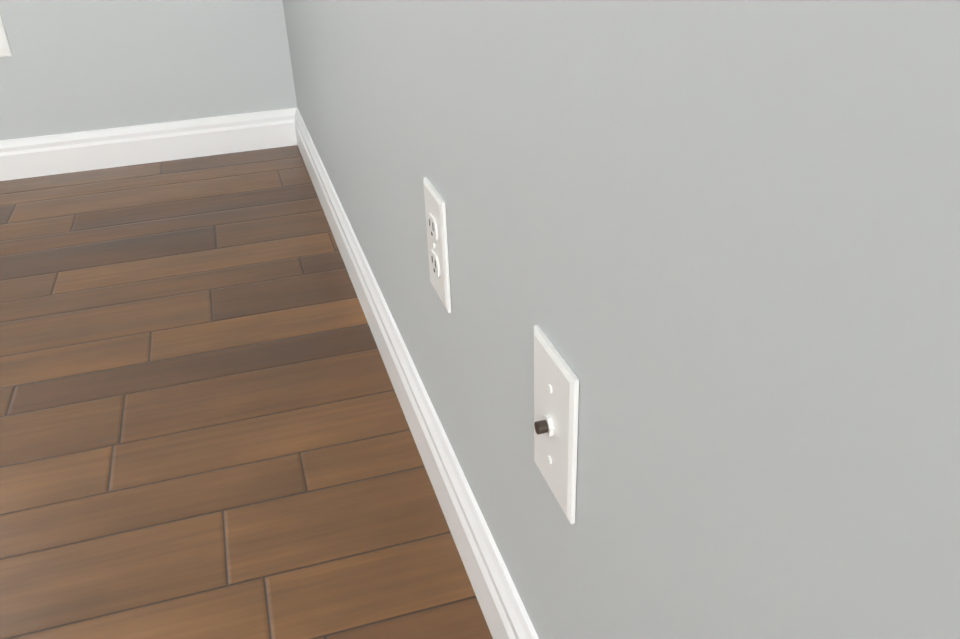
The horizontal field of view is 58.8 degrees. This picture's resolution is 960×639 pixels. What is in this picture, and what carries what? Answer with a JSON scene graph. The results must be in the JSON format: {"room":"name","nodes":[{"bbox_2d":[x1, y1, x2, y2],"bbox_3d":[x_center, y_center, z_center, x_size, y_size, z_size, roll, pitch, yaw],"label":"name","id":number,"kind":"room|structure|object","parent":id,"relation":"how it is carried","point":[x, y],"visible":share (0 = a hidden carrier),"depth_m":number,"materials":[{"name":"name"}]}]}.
{"room":"empty living room","nodes":[
{"label":"empty living room","id":0,"kind":"room"},
{"bbox_2d":[0,0,296,139],"bbox_3d":[-3.838,-1.119,0.884,7.180,2.740,0.150,-10,30,-14],"label":"wall","id":1,"kind":"structure","parent":0,"point":[70,66],"depth_m":2.11,"materials":[{"name":"grey paint"}]},
{"bbox_2d":[0,15,12,57],"bbox_3d":[-1.144,-0.667,1.980,0.072,0.117,0.007,-10,30,-14],"label":"electrical outlet","id":2,"kind":"object","parent":1,"relation":"attached to","point":[5,50],"visible":1,"depth_m":2.00,"materials":[{"name":"white plastic"}]},
{"bbox_2d":[0,109,291,180],"bbox_3d":[-2.389,-0.178,1.809,3.960,0.097,0.015,-10,30,-14],"label":"baseboard","id":3,"kind":"structure","parent":1,"relation":"attached to","point":[20,158],"depth_m":2.19,"materials":[{"name":"white wood"}]},
{"bbox_2d":[0,145,492,638],"bbox_3d":[-2.836,1.619,-1.142,7.480,0.120,6.950,-10,30,-14],"label":"floor","id":4,"kind":"structure","parent":0,"point":[205,432],"depth_m":1.18,"materials":[{"name":"brown wood"}]},
{"bbox_2d":[283,0,959,638],"bbox_3d":[0.474,-0.230,-0.996,0.150,2.740,6.650,-10,30,-14],"label":"wall","id":5,"kind":"structure","parent":0,"point":[711,248],"depth_m":0.38,"materials":[{"name":"grey paint"}]},
{"bbox_2d":[284,108,538,638],"bbox_3d":[0.462,0.970,-0.432,0.015,0.097,6.500,-10,30,-14],"label":"baseboard","id":6,"kind":"structure","parent":5,"relation":"attached to","point":[504,612],"depth_m":1.05,"materials":[{"name":"white wood"}]},
{"bbox_2d":[423,177,451,312],"bbox_3d":[-0.044,-0.074,0.847,0.007,0.117,0.072,-10,30,-14],"label":"electrical outlet","id":7,"kind":"object","parent":5,"relation":"attached to","point":[435,213],"visible":1,"depth_m":0.83,"materials":[{"name":"white plastic"}]},
{"bbox_2d":[534,325,578,523],"bbox_3d":[0.045,0.072,0.580,0.014,0.117,0.072,-10,30,-14],"label":"outlet","id":8,"kind":"object","parent":5,"relation":"attached to","point":[556,390],"visible":1,"depth_m":0.57,"materials":[{"name":"white plastic"}]}
]}

